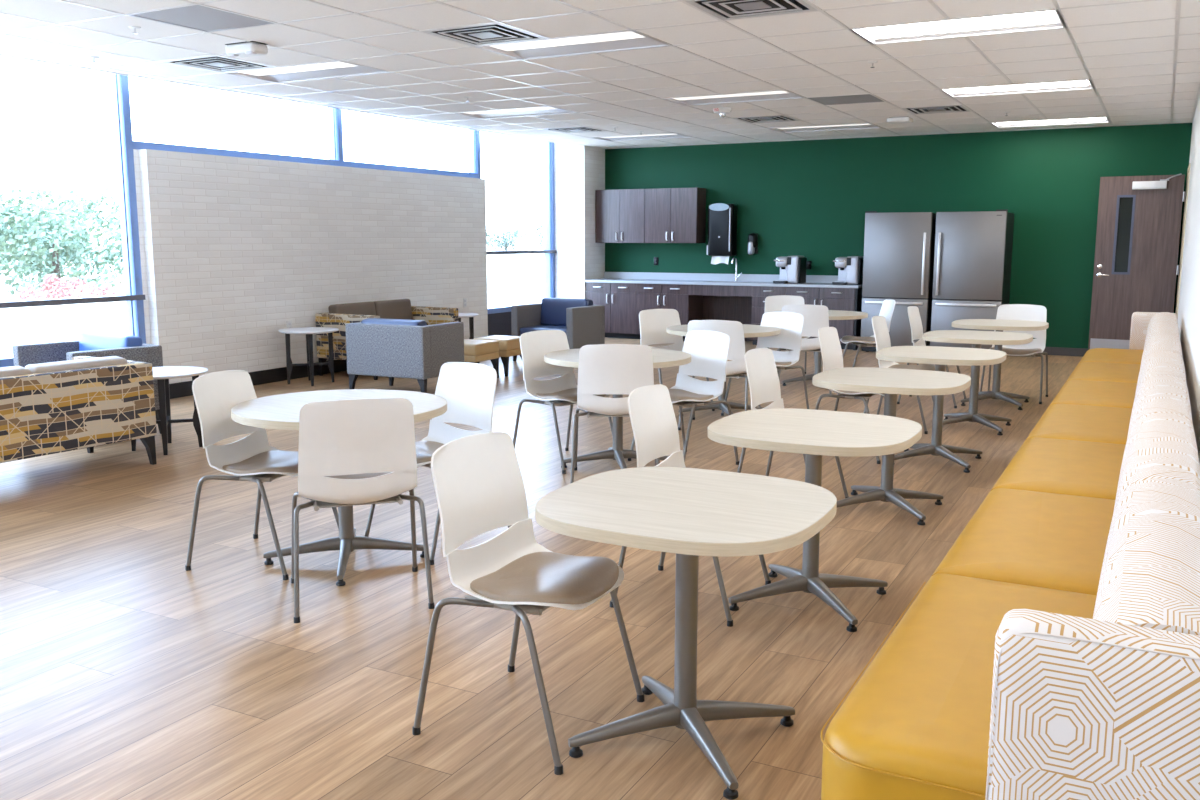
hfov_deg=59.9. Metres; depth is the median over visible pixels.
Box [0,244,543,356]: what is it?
ground
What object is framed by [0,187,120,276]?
leafy tree
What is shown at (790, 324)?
chair
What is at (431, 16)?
ceiling
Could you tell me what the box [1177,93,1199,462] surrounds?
wall
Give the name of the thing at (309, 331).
side table
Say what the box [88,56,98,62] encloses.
sprinkler head
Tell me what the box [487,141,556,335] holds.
window frame
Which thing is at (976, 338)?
cafe table
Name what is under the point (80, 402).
sofa
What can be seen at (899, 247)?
refrigerator
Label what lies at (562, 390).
chair
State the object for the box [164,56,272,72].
ceiling vent
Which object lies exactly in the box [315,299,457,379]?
sofa
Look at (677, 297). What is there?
base cabinet
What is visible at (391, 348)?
armchair
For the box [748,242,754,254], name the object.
soap bottle
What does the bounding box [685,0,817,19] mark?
ceiling vent
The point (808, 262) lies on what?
wall outlet
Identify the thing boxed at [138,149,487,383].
wall
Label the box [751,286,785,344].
base cabinet
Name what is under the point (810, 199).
wall
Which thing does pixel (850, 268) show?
coffee maker
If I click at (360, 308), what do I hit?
cushion
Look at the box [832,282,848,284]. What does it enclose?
drip tray
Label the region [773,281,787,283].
drip tray
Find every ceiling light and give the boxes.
[224,61,390,82]
[453,106,577,118]
[476,31,668,59]
[592,133,691,140]
[663,90,803,105]
[769,123,878,132]
[850,10,1064,44]
[941,80,1094,97]
[992,117,1109,127]
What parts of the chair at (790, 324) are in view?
leg, seat, backrest, leg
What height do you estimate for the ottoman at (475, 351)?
0.392 m
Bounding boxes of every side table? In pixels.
[131,366,207,454]
[279,327,338,385]
[458,313,478,338]
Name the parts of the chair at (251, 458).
leg, backrest, seat, seat frame, leg, leg, leg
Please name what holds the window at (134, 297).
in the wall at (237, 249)
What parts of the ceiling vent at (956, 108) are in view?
louver blade, louver blade, plate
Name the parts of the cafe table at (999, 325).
leg, leg, leg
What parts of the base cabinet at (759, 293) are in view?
drawer, drawer, drawer, drawer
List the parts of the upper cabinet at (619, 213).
door, door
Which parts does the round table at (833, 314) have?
leg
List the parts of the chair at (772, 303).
backrest, leg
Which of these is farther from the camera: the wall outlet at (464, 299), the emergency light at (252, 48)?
the wall outlet at (464, 299)
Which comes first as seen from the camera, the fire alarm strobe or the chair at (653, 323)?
the chair at (653, 323)
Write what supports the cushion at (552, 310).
on the armchair at (583, 322)
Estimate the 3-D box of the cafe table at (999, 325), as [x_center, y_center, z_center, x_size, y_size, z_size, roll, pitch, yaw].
[3.449,-0.316,9.044,0.765,0.710,0.765,5,10,28]
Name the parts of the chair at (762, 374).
leg, backrest, seat, leg, leg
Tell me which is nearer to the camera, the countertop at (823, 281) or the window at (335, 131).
the window at (335, 131)
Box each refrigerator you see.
[861,211,935,351]
[930,209,1013,348]
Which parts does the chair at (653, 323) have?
leg, backrest, seat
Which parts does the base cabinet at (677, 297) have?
drawer, door, drawer, door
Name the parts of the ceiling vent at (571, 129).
louver blade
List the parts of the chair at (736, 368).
backrest, seat frame, seat, leg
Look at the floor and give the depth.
3.80 m
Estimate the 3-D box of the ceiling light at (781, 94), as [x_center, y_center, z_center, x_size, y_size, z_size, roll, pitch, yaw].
[1.256,-2.903,9.851,1.223,0.103,0.612,5,10,28]
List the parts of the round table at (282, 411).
leg, leg, leg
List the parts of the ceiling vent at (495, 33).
louver blade, louver blade, plate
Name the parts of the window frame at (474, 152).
sill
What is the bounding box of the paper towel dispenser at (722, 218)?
[707,203,736,263]
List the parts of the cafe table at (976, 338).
leg, leg, leg, leg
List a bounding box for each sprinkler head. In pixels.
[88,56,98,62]
[128,26,140,33]
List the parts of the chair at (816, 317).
seat frame, backrest, seat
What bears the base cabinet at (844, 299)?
on the floor
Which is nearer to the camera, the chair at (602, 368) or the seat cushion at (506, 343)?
the chair at (602, 368)
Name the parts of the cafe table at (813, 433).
leg, leg, leg, leg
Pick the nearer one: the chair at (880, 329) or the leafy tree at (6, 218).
the chair at (880, 329)
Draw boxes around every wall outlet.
[286,320,291,327]
[463,298,466,306]
[654,257,657,264]
[806,261,811,268]
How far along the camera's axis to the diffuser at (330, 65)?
8.24 m
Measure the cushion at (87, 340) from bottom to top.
0.336 m
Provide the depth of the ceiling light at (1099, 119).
12.04 m
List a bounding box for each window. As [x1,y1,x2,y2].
[0,73,145,366]
[133,107,343,343]
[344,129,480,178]
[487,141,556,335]
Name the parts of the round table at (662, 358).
leg, leg, leg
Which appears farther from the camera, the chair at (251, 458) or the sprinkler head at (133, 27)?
the sprinkler head at (133, 27)
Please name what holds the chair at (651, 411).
on the floor
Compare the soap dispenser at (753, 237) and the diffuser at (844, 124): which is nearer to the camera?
the diffuser at (844, 124)
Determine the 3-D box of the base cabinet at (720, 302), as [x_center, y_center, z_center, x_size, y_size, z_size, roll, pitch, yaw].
[1.765,-1.208,14.518,0.925,0.800,0.550,5,10,28]
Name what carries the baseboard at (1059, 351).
attached to the wall at (810, 199)
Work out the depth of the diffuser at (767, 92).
9.80 m
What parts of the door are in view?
kick plate, vision glass, vision frame, closer arm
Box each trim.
[0,0,1199,148]
[1175,163,1190,319]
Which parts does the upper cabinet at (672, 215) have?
door, door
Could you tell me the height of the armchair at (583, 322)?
0.729 m
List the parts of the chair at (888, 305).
leg, seat, leg, seat frame, backrest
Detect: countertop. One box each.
[585,272,862,287]
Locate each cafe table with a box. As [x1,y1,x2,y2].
[535,467,836,799]
[708,408,921,631]
[812,367,970,525]
[876,346,1006,472]
[922,330,1032,435]
[952,319,1048,409]
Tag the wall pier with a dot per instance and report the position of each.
(579, 171)
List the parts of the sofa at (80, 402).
leg, armrest, leg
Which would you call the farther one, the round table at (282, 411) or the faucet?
the faucet
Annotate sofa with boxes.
[0,356,156,464]
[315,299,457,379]
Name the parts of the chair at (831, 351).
leg, backrest, leg, seat frame, seat, leg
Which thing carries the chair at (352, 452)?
on the floor
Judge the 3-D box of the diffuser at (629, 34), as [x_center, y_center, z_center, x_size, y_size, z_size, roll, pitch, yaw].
[-0.242,-2.452,7.088,1.123,0.018,0.292,5,10,28]
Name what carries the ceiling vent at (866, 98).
in the ceiling
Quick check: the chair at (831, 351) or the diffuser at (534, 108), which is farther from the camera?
the diffuser at (534, 108)
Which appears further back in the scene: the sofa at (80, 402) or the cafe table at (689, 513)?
the sofa at (80, 402)
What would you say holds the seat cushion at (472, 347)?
on the ottoman at (475, 351)
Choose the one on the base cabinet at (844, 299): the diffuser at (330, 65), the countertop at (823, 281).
the countertop at (823, 281)
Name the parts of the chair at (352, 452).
leg, leg, seat, backrest, seat frame, leg, leg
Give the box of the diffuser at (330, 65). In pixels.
[239,62,356,75]
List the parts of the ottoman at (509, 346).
leg, seat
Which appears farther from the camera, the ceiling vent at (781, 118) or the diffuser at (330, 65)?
the ceiling vent at (781, 118)
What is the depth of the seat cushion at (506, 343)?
10.97 m
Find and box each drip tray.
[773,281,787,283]
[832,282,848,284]
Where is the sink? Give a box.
[707,281,747,282]
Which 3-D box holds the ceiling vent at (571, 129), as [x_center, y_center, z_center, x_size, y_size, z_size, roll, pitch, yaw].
[-0.304,-3.358,12.732,0.588,0.125,0.588,5,10,28]
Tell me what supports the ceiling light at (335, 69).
attached to the ceiling
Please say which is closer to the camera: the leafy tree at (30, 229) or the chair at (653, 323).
the chair at (653, 323)
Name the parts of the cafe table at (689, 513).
leg, leg, leg, leg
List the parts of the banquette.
seat, seat, seat, seat, armrest, seat, seat, seat, armrest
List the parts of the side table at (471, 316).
leg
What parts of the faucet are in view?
spout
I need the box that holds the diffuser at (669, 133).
[601,133,676,137]
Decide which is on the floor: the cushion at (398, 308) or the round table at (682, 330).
the round table at (682, 330)
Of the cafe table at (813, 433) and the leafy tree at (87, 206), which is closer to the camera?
the cafe table at (813, 433)
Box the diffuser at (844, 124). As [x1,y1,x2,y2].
[778,124,870,128]
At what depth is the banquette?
2.18 m
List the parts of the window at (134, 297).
sill, rail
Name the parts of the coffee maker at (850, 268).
column panel, tank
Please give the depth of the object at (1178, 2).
7.96 m
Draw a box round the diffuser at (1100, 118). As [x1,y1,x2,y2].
[998,117,1105,124]
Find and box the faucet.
[731,256,741,280]
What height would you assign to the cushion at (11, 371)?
0.306 m
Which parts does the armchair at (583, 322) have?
armrest, armrest, panel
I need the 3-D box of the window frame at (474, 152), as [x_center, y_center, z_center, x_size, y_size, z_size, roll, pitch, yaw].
[-2.233,-2.018,12.556,0.140,3.000,2.635,5,10,28]
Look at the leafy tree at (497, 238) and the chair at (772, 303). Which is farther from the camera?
the leafy tree at (497, 238)
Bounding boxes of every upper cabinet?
[595,189,644,242]
[645,188,705,242]
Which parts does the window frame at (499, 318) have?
sill, rail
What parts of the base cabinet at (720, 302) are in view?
panel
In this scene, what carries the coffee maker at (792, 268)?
on the countertop at (823, 281)
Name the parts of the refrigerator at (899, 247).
handle, freezer drawer, door, handle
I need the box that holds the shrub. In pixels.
[17,274,124,299]
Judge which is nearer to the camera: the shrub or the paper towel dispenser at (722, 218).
the paper towel dispenser at (722, 218)
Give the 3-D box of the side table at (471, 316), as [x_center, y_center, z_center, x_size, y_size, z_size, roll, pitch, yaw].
[-1.730,-0.753,12.436,0.575,0.537,0.575,4,10,23]
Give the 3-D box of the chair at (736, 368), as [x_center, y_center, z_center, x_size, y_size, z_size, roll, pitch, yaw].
[0.912,-0.209,7.939,0.529,0.837,0.504,3,9,18]
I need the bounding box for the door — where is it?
[1088,174,1184,349]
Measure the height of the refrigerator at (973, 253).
1.765 m
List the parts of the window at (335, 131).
sill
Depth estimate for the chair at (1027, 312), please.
9.43 m
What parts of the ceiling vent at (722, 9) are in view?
louver blade, louver blade, plate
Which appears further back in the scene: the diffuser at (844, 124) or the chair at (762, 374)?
the diffuser at (844, 124)
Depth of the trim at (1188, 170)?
11.20 m
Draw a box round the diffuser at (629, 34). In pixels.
[491,31,644,50]
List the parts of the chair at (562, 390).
leg, backrest, leg, seat frame, seat, leg, leg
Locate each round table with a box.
[231,389,446,585]
[544,348,691,468]
[666,324,780,414]
[775,310,867,389]
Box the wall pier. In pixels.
[542,141,604,298]
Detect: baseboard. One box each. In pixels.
[169,359,346,398]
[1035,347,1087,356]
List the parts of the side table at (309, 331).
leg, leg, leg, leg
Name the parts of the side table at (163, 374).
leg, leg, leg, leg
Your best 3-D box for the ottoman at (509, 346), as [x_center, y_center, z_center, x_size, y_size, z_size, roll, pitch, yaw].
[-1.060,-0.481,11.151,0.430,0.392,0.430,5,10,28]
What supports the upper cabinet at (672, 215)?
attached to the wall at (810, 199)
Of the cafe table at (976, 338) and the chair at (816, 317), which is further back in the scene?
the chair at (816, 317)
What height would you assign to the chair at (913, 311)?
0.837 m
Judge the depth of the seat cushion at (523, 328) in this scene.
12.13 m
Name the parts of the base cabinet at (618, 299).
drawer, door, drawer, door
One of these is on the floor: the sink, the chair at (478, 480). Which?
the chair at (478, 480)
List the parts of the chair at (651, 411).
leg, backrest, leg, seat, leg, leg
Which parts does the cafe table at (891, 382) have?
leg, leg, leg, leg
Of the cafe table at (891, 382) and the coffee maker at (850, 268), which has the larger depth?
the coffee maker at (850, 268)
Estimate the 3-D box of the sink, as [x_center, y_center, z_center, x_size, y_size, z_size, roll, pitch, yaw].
[1.762,-1.576,14.451,0.640,0.118,0.410,5,10,28]
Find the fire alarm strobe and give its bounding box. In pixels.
[713,107,731,117]
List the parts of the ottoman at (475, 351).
seat, leg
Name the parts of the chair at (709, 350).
leg, leg, leg, seat frame, seat, backrest, leg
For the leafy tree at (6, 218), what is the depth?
25.84 m
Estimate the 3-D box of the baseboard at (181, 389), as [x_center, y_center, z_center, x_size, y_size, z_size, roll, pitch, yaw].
[-2.692,-0.413,11.555,0.014,0.135,5.155,5,10,28]
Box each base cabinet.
[586,282,637,338]
[636,283,702,340]
[689,285,752,340]
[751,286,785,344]
[786,287,862,349]
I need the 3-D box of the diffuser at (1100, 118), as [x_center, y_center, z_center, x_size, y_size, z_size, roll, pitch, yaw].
[5.131,-3.194,11.884,1.123,0.018,0.462,5,10,28]
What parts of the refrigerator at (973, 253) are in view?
handle, handle, freezer drawer, door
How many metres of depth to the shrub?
24.66 m
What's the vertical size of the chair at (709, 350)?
0.837 m
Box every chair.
[185,370,338,579]
[291,398,434,622]
[365,362,511,564]
[412,431,644,774]
[513,330,612,473]
[570,344,659,483]
[610,384,770,626]
[628,331,738,464]
[639,309,714,410]
[678,320,756,429]
[721,312,808,415]
[737,348,848,497]
[765,295,814,373]
[777,304,830,393]
[815,327,883,463]
[840,299,894,366]
[863,316,934,433]
[897,306,965,407]
[980,304,1047,403]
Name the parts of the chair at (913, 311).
backrest, seat, leg, leg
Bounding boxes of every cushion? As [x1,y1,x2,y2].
[0,366,30,376]
[25,356,127,373]
[79,331,142,350]
[328,302,375,314]
[361,318,426,325]
[372,299,412,319]
[464,339,498,355]
[474,335,520,350]
[520,325,565,335]
[540,298,592,325]
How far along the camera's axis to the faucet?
14.59 m
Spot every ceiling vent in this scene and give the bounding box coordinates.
[130,5,274,31]
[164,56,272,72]
[424,23,545,45]
[544,127,603,132]
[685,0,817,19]
[733,115,798,122]
[808,94,883,104]
[902,105,969,113]
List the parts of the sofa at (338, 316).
panel, leg, armrest, armrest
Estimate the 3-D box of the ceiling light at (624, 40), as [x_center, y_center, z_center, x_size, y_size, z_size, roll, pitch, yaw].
[-0.187,-2.491,7.186,1.223,0.103,0.612,5,10,28]
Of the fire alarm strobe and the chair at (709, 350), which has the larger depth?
the fire alarm strobe
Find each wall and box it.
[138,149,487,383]
[605,123,1191,348]
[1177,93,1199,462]
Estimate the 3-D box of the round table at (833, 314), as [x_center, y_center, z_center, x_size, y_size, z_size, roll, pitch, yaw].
[2.146,-0.499,10.229,0.915,0.710,0.915,6,11,36]
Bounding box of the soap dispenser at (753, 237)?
[748,233,757,254]
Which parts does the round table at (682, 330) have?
leg, leg, leg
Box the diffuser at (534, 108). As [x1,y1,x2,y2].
[465,107,556,113]
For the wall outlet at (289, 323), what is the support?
attached to the wall at (237, 249)
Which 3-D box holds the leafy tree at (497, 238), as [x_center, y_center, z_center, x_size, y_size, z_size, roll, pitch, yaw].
[-10.039,-16.899,109.294,6.272,3.132,6.406,5,10,28]
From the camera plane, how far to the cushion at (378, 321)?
9.46 m
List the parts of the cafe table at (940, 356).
leg, leg, leg, leg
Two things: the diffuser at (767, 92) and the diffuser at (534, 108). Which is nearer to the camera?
the diffuser at (767, 92)
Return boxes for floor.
[0,337,1082,799]
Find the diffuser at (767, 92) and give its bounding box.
[673,91,788,99]
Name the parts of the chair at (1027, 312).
leg, leg, seat, backrest, seat frame, leg, leg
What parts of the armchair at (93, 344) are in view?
armrest, armrest, panel, leg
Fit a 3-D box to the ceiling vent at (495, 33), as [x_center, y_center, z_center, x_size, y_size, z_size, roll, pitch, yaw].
[-0.746,-2.440,6.794,0.588,0.125,0.588,5,10,28]
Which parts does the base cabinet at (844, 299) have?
drawer, door, drawer, door, panel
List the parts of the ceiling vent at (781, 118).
louver blade, plate, louver blade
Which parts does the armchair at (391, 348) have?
leg, panel, leg, leg, armrest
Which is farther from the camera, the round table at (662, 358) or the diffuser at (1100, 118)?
the diffuser at (1100, 118)
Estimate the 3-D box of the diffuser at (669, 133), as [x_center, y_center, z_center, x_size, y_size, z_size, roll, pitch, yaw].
[0.488,-3.453,13.559,1.123,0.018,0.292,5,10,28]
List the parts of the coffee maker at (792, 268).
column panel, control panel, tank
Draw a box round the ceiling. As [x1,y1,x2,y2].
[0,0,1199,148]
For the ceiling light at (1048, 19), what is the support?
attached to the ceiling
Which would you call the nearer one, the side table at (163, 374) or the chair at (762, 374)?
the chair at (762, 374)
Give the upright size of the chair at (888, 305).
0.837 m
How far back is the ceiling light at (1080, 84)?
9.34 m
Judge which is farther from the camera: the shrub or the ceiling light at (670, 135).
the shrub
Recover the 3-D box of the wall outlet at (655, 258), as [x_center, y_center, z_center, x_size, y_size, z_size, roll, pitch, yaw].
[0.821,-2.034,15.280,0.072,0.116,0.010,5,10,28]
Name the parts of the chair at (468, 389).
leg, leg, seat, backrest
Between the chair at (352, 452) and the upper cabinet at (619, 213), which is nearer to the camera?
the chair at (352, 452)
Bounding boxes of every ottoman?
[464,339,498,377]
[474,335,521,376]
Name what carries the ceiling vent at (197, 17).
in the ceiling
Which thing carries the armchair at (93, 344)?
on the floor
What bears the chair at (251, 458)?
on the floor
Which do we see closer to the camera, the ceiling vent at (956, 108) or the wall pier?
the ceiling vent at (956, 108)
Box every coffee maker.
[773,256,806,283]
[832,256,863,284]
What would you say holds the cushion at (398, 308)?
on the sofa at (338, 316)
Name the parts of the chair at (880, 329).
leg, backrest, seat, leg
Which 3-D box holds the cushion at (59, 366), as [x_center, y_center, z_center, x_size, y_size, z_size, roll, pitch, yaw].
[-3.175,-0.091,6.338,0.176,0.306,0.606,5,10,32]
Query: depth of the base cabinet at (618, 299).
15.02 m
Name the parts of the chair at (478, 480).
leg, backrest, seat frame, leg, seat, leg, leg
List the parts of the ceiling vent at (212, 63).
louver blade, louver blade, plate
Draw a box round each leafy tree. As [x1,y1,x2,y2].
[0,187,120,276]
[0,187,123,295]
[0,189,19,258]
[108,223,122,253]
[486,224,534,250]
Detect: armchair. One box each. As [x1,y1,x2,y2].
[12,331,162,433]
[345,318,463,392]
[511,298,604,360]
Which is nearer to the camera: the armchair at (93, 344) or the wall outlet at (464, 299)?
the armchair at (93, 344)
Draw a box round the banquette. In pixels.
[820,312,1199,799]
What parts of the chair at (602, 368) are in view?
leg, leg, seat, seat frame, backrest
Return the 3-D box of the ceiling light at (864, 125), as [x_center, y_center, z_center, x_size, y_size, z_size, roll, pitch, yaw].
[2.700,-3.315,12.515,1.223,0.103,0.612,5,10,28]
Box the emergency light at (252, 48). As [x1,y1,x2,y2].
[225,41,267,57]
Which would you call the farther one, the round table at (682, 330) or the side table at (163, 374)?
the round table at (682, 330)
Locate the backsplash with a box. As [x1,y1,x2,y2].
[604,272,837,282]
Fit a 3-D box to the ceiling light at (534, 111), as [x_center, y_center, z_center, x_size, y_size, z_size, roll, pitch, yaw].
[-0.901,-3.080,10.992,1.223,0.103,0.612,5,10,28]
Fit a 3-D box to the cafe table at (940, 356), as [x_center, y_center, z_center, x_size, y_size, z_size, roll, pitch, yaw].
[2.171,0.048,6.693,0.765,0.710,0.765,5,10,28]
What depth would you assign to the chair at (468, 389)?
5.00 m

